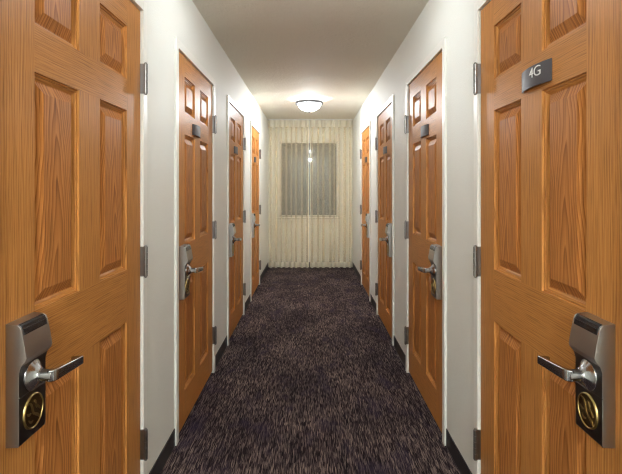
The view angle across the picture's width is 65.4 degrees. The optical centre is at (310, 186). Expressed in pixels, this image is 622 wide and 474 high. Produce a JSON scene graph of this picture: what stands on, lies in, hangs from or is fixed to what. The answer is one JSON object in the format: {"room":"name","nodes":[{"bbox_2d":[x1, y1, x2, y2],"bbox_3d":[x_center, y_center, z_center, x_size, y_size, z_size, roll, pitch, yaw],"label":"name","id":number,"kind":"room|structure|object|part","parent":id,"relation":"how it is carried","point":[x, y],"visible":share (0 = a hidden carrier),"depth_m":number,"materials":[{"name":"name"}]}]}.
{"room":"hotel corridor","nodes":[
{"label":"hotel corridor","id":0,"kind":"room"},
{"bbox_2d":[144,0,267,473],"bbox_3d":[-0.773,0.114,2.550,0.130,2.460,11.360,0,0,0],"label":"wall","id":1,"kind":"structure","parent":0,"point":[167,20],"depth_m":2.41,"materials":[{"name":"white paint"}]},
{"bbox_2d":[0,0,147,473],"bbox_3d":[-0.685,0.297,1.553,0.134,2.057,0.942,0,0,0],"label":"door","id":2,"kind":"structure","parent":1,"relation":"in","point":[73,78],"depth_m":1.43,"materials":[{"name":"brown wood"}]},
{"bbox_3d":[-0.723,-0.518,1.362,0.030,0.205,0.240,0,0,0],"label":"panel","id":3,"kind":"part","parent":2,"relation":"part of","materials":[{"name":"brown wood"}]},
{"bbox_3d":[-0.723,0.011,1.362,0.030,0.615,0.240,0,0,0],"label":"panel","id":4,"kind":"part","parent":2,"relation":"part of","materials":[{"name":"brown wood"}]},
{"bbox_3d":[-0.723,0.831,1.362,0.030,0.626,0.240,0,0,0],"label":"panel","id":5,"kind":"part","parent":2,"relation":"part of","materials":[{"name":"brown wood"}]},
{"bbox_3d":[-0.630,0.464,1.253,0.034,0.040,0.167,0,0,-7],"label":"lever handle","id":6,"kind":"part","parent":2,"relation":"part of","materials":[{"name":"silver metal"}]},
{"bbox_3d":[-0.723,-0.518,1.747,0.030,0.205,0.240,0,0,0],"label":"panel","id":7,"kind":"part","parent":2,"relation":"part of","materials":[{"name":"brown wood"}]},
{"bbox_3d":[-0.723,0.011,1.747,0.030,0.615,0.240,0,0,0],"label":"panel","id":8,"kind":"part","parent":2,"relation":"part of","materials":[{"name":"brown wood"}]},
{"bbox_3d":[-0.723,0.831,1.747,0.030,0.626,0.240,0,0,0],"label":"panel","id":9,"kind":"part","parent":2,"relation":"part of","materials":[{"name":"brown wood"}]},
{"bbox_2d":[130,0,146,473],"bbox_3d":[-0.766,0.282,1.547,0.143,2.124,1.028,0,0,0],"label":"door frame","id":10,"kind":"structure","parent":1,"relation":"attached to","point":[141,5],"depth_m":2.02,"materials":[{"name":"white paint"}]},
{"bbox_2d":[174,37,214,445],"bbox_3d":[-0.766,0.282,3.027,0.143,2.124,1.028,0,0,0],"label":"door frame","id":11,"kind":"structure","parent":1,"relation":"attached to","point":[178,46],"depth_m":2.53,"materials":[{"name":"white paint"}]},
{"bbox_2d":[179,52,216,431],"bbox_3d":[-0.685,0.297,3.033,0.134,2.057,0.942,0,0,0],"label":"door","id":12,"kind":"structure","parent":1,"relation":"in","point":[197,124],"depth_m":2.96,"materials":[{"name":"brown wood"}]},
{"bbox_3d":[-0.723,-0.518,2.842,0.030,0.205,0.240,0,0,0],"label":"panel","id":13,"kind":"part","parent":12,"relation":"part of","materials":[{"name":"brown wood"}]},
{"bbox_3d":[-0.723,0.011,2.842,0.030,0.615,0.240,0,0,0],"label":"panel","id":14,"kind":"part","parent":12,"relation":"part of","materials":[{"name":"brown wood"}]},
{"bbox_3d":[-0.723,0.831,2.842,0.030,0.626,0.240,0,0,0],"label":"panel","id":15,"kind":"part","parent":12,"relation":"part of","materials":[{"name":"brown wood"}]},
{"bbox_3d":[-0.630,0.464,2.733,0.034,0.040,0.167,0,0,-7],"label":"lever handle","id":16,"kind":"part","parent":12,"relation":"part of","materials":[{"name":"silver metal"}]},
{"bbox_3d":[-0.723,-0.518,3.227,0.030,0.205,0.240,0,0,0],"label":"panel","id":17,"kind":"part","parent":12,"relation":"part of","materials":[{"name":"brown wood"}]},
{"bbox_3d":[-0.723,0.011,3.227,0.030,0.615,0.240,0,0,0],"label":"panel","id":18,"kind":"part","parent":12,"relation":"part of","materials":[{"name":"brown wood"}]},
{"bbox_3d":[-0.723,0.831,3.227,0.030,0.626,0.240,0,0,0],"label":"panel","id":19,"kind":"part","parent":12,"relation":"part of","materials":[{"name":"brown wood"}]},
{"bbox_2d":[149,263,267,473],"bbox_3d":[-0.706,1.298,2.550,0.005,0.091,11.100,0,0,0],"label":"baseboard","id":20,"kind":"structure","parent":1,"relation":"attached to","point":[158,466],"depth_m":2.43,"materials":[{"name":"black rubber"}]},
{"bbox_2d":[227,95,244,345],"bbox_3d":[-0.766,0.282,4.605,0.143,2.124,1.028,0,0,0],"label":"door frame","id":21,"kind":"structure","parent":1,"relation":"attached to","point":[229,99],"depth_m":4.10,"materials":[{"name":"white paint"}]},
{"bbox_2d":[229,103,245,338],"bbox_3d":[-0.685,0.297,4.611,0.134,2.057,0.942,0,0,0],"label":"door","id":22,"kind":"structure","parent":1,"relation":"in","point":[237,143],"depth_m":4.57,"materials":[{"name":"brown wood"}]},
{"bbox_3d":[-0.723,-0.518,4.420,0.030,0.205,0.240,0,0,0],"label":"panel","id":23,"kind":"part","parent":22,"relation":"part of","materials":[{"name":"brown wood"}]},
{"bbox_3d":[-0.723,0.011,4.420,0.030,0.615,0.240,0,0,0],"label":"panel","id":24,"kind":"part","parent":22,"relation":"part of","materials":[{"name":"brown wood"}]},
{"bbox_3d":[-0.723,0.831,4.420,0.030,0.626,0.240,0,0,0],"label":"panel","id":25,"kind":"part","parent":22,"relation":"part of","materials":[{"name":"brown wood"}]},
{"bbox_3d":[-0.723,-0.518,4.805,0.030,0.205,0.240,0,0,0],"label":"panel","id":26,"kind":"part","parent":22,"relation":"part of","materials":[{"name":"brown wood"}]},
{"bbox_3d":[-0.723,0.011,4.805,0.030,0.615,0.240,0,0,0],"label":"panel","id":27,"kind":"part","parent":22,"relation":"part of","materials":[{"name":"brown wood"}]},
{"bbox_3d":[-0.723,0.831,4.805,0.030,0.626,0.240,0,0,0],"label":"panel","id":28,"kind":"part","parent":22,"relation":"part of","materials":[{"name":"brown wood"}]},
{"bbox_2d":[250,120,259,301],"bbox_3d":[-0.766,0.282,6.185,0.143,2.124,1.028,0,0,0],"label":"door frame","id":29,"kind":"structure","parent":1,"relation":"attached to","point":[252,124],"depth_m":5.70,"materials":[{"name":"white paint"}]},
{"bbox_2d":[252,127,260,295],"bbox_3d":[-0.685,0.297,6.191,0.134,2.057,0.942,0,0,0],"label":"door","id":30,"kind":"structure","parent":1,"relation":"in","point":[256,153],"depth_m":6.23,"materials":[{"name":"brown wood"}]},
{"bbox_3d":[-0.723,-0.518,6.000,0.030,0.205,0.240,0,0,0],"label":"panel","id":31,"kind":"part","parent":30,"relation":"part of","materials":[{"name":"brown wood"}]},
{"bbox_3d":[-0.723,0.011,6.000,0.030,0.615,0.240,0,0,0],"label":"panel","id":32,"kind":"part","parent":30,"relation":"part of","materials":[{"name":"brown wood"}]},
{"bbox_3d":[-0.723,0.831,6.000,0.030,0.626,0.240,0,0,0],"label":"panel","id":33,"kind":"part","parent":30,"relation":"part of","materials":[{"name":"brown wood"}]},
{"bbox_3d":[-0.723,-0.518,6.385,0.030,0.205,0.240,0,0,0],"label":"panel","id":34,"kind":"part","parent":30,"relation":"part of","materials":[{"name":"brown wood"}]},
{"bbox_3d":[-0.723,0.011,6.385,0.030,0.615,0.240,0,0,0],"label":"panel","id":35,"kind":"part","parent":30,"relation":"part of","materials":[{"name":"brown wood"}]},
{"bbox_3d":[-0.723,0.831,6.385,0.030,0.626,0.240,0,0,0],"label":"panel","id":36,"kind":"part","parent":30,"relation":"part of","materials":[{"name":"brown wood"}]},
{"bbox_2d":[160,267,460,473],"bbox_3d":[0.000,1.394,2.550,2.600,0.100,11.500,0,0,0],"label":"floor","id":37,"kind":"structure","parent":0,"point":[310,379],"depth_m":3.12,"materials":[{"name":"carpet"}]},
{"bbox_2d":[192,0,428,118],"bbox_3d":[0.000,-1.166,2.550,1.676,0.100,11.360,0,0,0],"label":"ceiling","id":38,"kind":"structure","parent":0,"point":[335,52],"depth_m":3.82,"materials":[{"name":"beige paint"}]},
{"bbox_2d":[295,97,322,112],"bbox_3d":[-0.015,-1.028,6.140,0.352,0.176,0.352,0,0,0],"label":"ceiling light","id":39,"kind":"object","parent":38,"relation":"attached to","point":[304,99],"visible":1,"depth_m":6.07,"materials":[{"name":"white glass"}]},
{"bbox_2d":[268,119,352,119],"bbox_3d":[0.000,-1.110,7.985,1.408,0.012,0.040,0,0,0],"label":"track","id":40,"kind":"object","parent":38,"relation":"attached to","point":[268,119],"visible":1,"depth_m":7.97,"materials":[{"name":"white plastic"}]},
{"bbox_2d":[268,120,308,267],"bbox_3d":[-0.361,0.111,7.974,0.670,2.434,0.095,0,0,0],"label":"sheer curtain","id":41,"kind":"object","parent":40,"relation":"hanging from","point":[271,123],"visible":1,"depth_m":8.01,"materials":[{"name":"beige fabric"}]},
{"bbox_2d":[310,120,352,267],"bbox_3d":[0.342,0.111,7.977,0.709,2.434,0.089,0,0,0],"label":"sheer curtain","id":42,"kind":"object","parent":40,"relation":"hanging from","point":[313,123],"visible":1,"depth_m":8.00,"materials":[{"name":"beige fabric"}]},
{"bbox_2d":[268,120,352,261],"bbox_3d":[0.000,0.114,8.165,1.416,2.460,0.130,0,0,0],"label":"wall","id":43,"kind":"structure","parent":0,"point":[330,240],"depth_m":8.10,"materials":[{"name":"beige fabric"}]},
{"bbox_2d":[277,141,339,218],"bbox_3d":[-0.033,-0.120,8.149,1.055,1.302,0.122,0,0,0],"label":"window","id":44,"kind":"structure","parent":43,"relation":"in","point":[280,142],"depth_m":8.15,"materials":[{"name":"white plastic"}]},
{"bbox_3d":[-0.033,0.520,8.119,1.055,0.022,0.062,0,0,0],"label":"sill","id":45,"kind":"part","parent":44,"relation":"part of","materials":[{"name":"white plastic"}]},
{"bbox_2d":[353,0,476,473],"bbox_3d":[0.773,0.114,2.550,0.130,2.460,11.360,0,0,0],"label":"wall","id":46,"kind":"structure","parent":0,"point":[453,20],"depth_m":2.41,"materials":[{"name":"white paint"}]},
{"bbox_2d":[360,127,368,295],"bbox_3d":[0.685,0.297,6.191,0.134,2.057,0.942,0,0,0],"label":"door","id":47,"kind":"structure","parent":46,"relation":"in","point":[364,153],"depth_m":6.23,"materials":[{"name":"brown wood"}]},
{"bbox_3d":[0.723,-0.518,6.385,0.030,0.205,0.240,0,0,0],"label":"panel","id":48,"kind":"part","parent":47,"relation":"part of","materials":[{"name":"brown wood"}]},
{"bbox_3d":[0.723,0.011,6.385,0.030,0.615,0.240,0,0,0],"label":"panel","id":49,"kind":"part","parent":47,"relation":"part of","materials":[{"name":"brown wood"}]},
{"bbox_3d":[0.723,0.831,6.385,0.030,0.626,0.240,0,0,0],"label":"panel","id":50,"kind":"part","parent":47,"relation":"part of","materials":[{"name":"brown wood"}]},
{"bbox_3d":[0.723,-0.518,6.000,0.030,0.205,0.240,0,0,0],"label":"panel","id":51,"kind":"part","parent":47,"relation":"part of","materials":[{"name":"brown wood"}]},
{"bbox_3d":[0.723,0.011,6.000,0.030,0.615,0.240,0,0,0],"label":"panel","id":52,"kind":"part","parent":47,"relation":"part of","materials":[{"name":"brown wood"}]},
{"bbox_3d":[0.723,0.831,6.000,0.030,0.626,0.240,0,0,0],"label":"panel","id":53,"kind":"part","parent":47,"relation":"part of","materials":[{"name":"brown wood"}]},
{"bbox_2d":[361,120,370,301],"bbox_3d":[0.766,0.282,6.185,0.143,2.124,1.028,0,0,0],"label":"door frame","id":54,"kind":"structure","parent":46,"relation":"attached to","point":[368,124],"depth_m":5.70,"materials":[{"name":"white paint"}]},
{"bbox_2d":[375,103,391,338],"bbox_3d":[0.685,0.297,4.611,0.134,2.057,0.942,0,0,0],"label":"door","id":55,"kind":"structure","parent":46,"relation":"in","point":[383,143],"depth_m":4.57,"materials":[{"name":"brown wood"}]},
{"bbox_3d":[0.723,-0.518,4.805,0.030,0.205,0.240,0,0,0],"label":"panel","id":56,"kind":"part","parent":55,"relation":"part of","materials":[{"name":"brown wood"}]},
{"bbox_3d":[0.723,0.011,4.805,0.030,0.615,0.240,0,0,0],"label":"panel","id":57,"kind":"part","parent":55,"relation":"part of","materials":[{"name":"brown wood"}]},
{"bbox_3d":[0.723,0.831,4.805,0.030,0.626,0.240,0,0,0],"label":"panel","id":58,"kind":"part","parent":55,"relation":"part of","materials":[{"name":"brown wood"}]},
{"bbox_3d":[0.723,-0.518,4.420,0.030,0.205,0.240,0,0,0],"label":"panel","id":59,"kind":"part","parent":55,"relation":"part of","materials":[{"name":"brown wood"}]},
{"bbox_3d":[0.723,0.011,4.420,0.030,0.615,0.240,0,0,0],"label":"panel","id":60,"kind":"part","parent":55,"relation":"part of","materials":[{"name":"brown wood"}]},
{"bbox_3d":[0.723,0.831,4.420,0.030,0.626,0.240,0,0,0],"label":"panel","id":61,"kind":"part","parent":55,"relation":"part of","materials":[{"name":"brown wood"}]},
{"bbox_2d":[376,95,393,345],"bbox_3d":[0.766,0.282,4.605,0.143,2.124,1.028,0,0,0],"label":"door frame","id":62,"kind":"structure","parent":46,"relation":"attached to","point":[391,99],"depth_m":4.10,"materials":[{"name":"white paint"}]},
{"bbox_2d":[353,263,471,473],"bbox_3d":[0.706,1.298,2.550,0.005,0.091,11.100,0,0,0],"label":"baseboard","id":63,"kind":"structure","parent":46,"relation":"attached to","point":[462,466],"depth_m":2.43,"materials":[{"name":"black rubber"}]},
{"bbox_2d":[404,52,441,431],"bbox_3d":[0.685,0.297,3.033,0.134,2.057,0.942,0,0,0],"label":"door","id":64,"kind":"structure","parent":46,"relation":"in","point":[423,124],"depth_m":2.96,"materials":[{"name":"brown wood"}]},
{"bbox_3d":[0.723,-0.518,3.227,0.030,0.205,0.240,0,0,0],"label":"panel","id":65,"kind":"part","parent":64,"relation":"part of","materials":[{"name":"brown wood"}]},
{"bbox_3d":[0.723,0.011,3.227,0.030,0.615,0.240,0,0,0],"label":"panel","id":66,"kind":"part","parent":64,"relation":"part of","materials":[{"name":"brown wood"}]},
{"bbox_3d":[0.723,0.831,3.227,0.030,0.626,0.240,0,0,0],"label":"panel","id":67,"kind":"part","parent":64,"relation":"part of","materials":[{"name":"brown wood"}]},
{"bbox_3d":[0.630,0.464,2.733,0.034,0.040,0.167,0,0,7],"label":"lever handle","id":68,"kind":"part","parent":64,"relation":"part of","materials":[{"name":"silver metal"}]},
{"bbox_3d":[0.723,-0.518,2.842,0.030,0.205,0.240,0,0,0],"label":"panel","id":69,"kind":"part","parent":64,"relation":"part of","materials":[{"name":"brown wood"}]},
{"bbox_3d":[0.723,0.011,2.842,0.030,0.615,0.240,0,0,0],"label":"panel","id":70,"kind":"part","parent":64,"relation":"part of","materials":[{"name":"brown wood"}]},
{"bbox_3d":[0.723,0.831,2.842,0.030,0.626,0.240,0,0,0],"label":"panel","id":71,"kind":"part","parent":64,"relation":"part of","materials":[{"name":"brown wood"}]},
{"bbox_2d":[406,37,446,445],"bbox_3d":[0.766,0.282,3.027,0.143,2.124,1.028,0,0,0],"label":"door frame","id":72,"kind":"structure","parent":46,"relation":"attached to","point":[442,46],"depth_m":2.53,"materials":[{"name":"white paint"}]},
{"bbox_2d":[474,0,490,473],"bbox_3d":[0.766,0.282,1.547,0.143,2.124,1.028,0,0,0],"label":"door frame","id":73,"kind":"structure","parent":46,"relation":"attached to","point":[479,5],"depth_m":2.02,"materials":[{"name":"white paint"}]},
{"bbox_2d":[473,0,621,473],"bbox_3d":[0.685,0.297,1.553,0.134,2.057,0.942,0,0,0],"label":"door","id":74,"kind":"structure","parent":46,"relation":"in","point":[548,77],"depth_m":1.44,"materials":[{"name":"brown wood"}]},
{"bbox_3d":[0.723,-0.518,1.747,0.030,0.205,0.240,0,0,0],"label":"panel","id":75,"kind":"part","parent":74,"relation":"part of","materials":[{"name":"brown wood"}]},
{"bbox_3d":[0.723,0.011,1.747,0.030,0.615,0.240,0,0,0],"label":"panel","id":76,"kind":"part","parent":74,"relation":"part of","materials":[{"name":"brown wood"}]},
{"bbox_3d":[0.723,0.831,1.747,0.030,0.626,0.240,0,0,0],"label":"panel","id":77,"kind":"part","parent":74,"relation":"part of","materials":[{"name":"brown wood"}]},
{"bbox_3d":[0.630,0.464,1.253,0.034,0.040,0.167,0,0,7],"label":"lever handle","id":78,"kind":"part","parent":74,"relation":"part of","materials":[{"name":"silver metal"}]},
{"bbox_3d":[0.723,-0.518,1.362,0.030,0.205,0.240,0,0,0],"label":"panel","id":79,"kind":"part","parent":74,"relation":"part of","materials":[{"name":"brown wood"}]},
{"bbox_3d":[0.723,0.011,1.362,0.030,0.615,0.240,0,0,0],"label":"panel","id":80,"kind":"part","parent":74,"relation":"part of","materials":[{"name":"brown wood"}]},
{"bbox_3d":[0.723,0.831,1.362,0.030,0.626,0.240,0,0,0],"label":"panel","id":81,"kind":"part","parent":74,"relation":"part of","materials":[{"name":"brown wood"}]}
]}

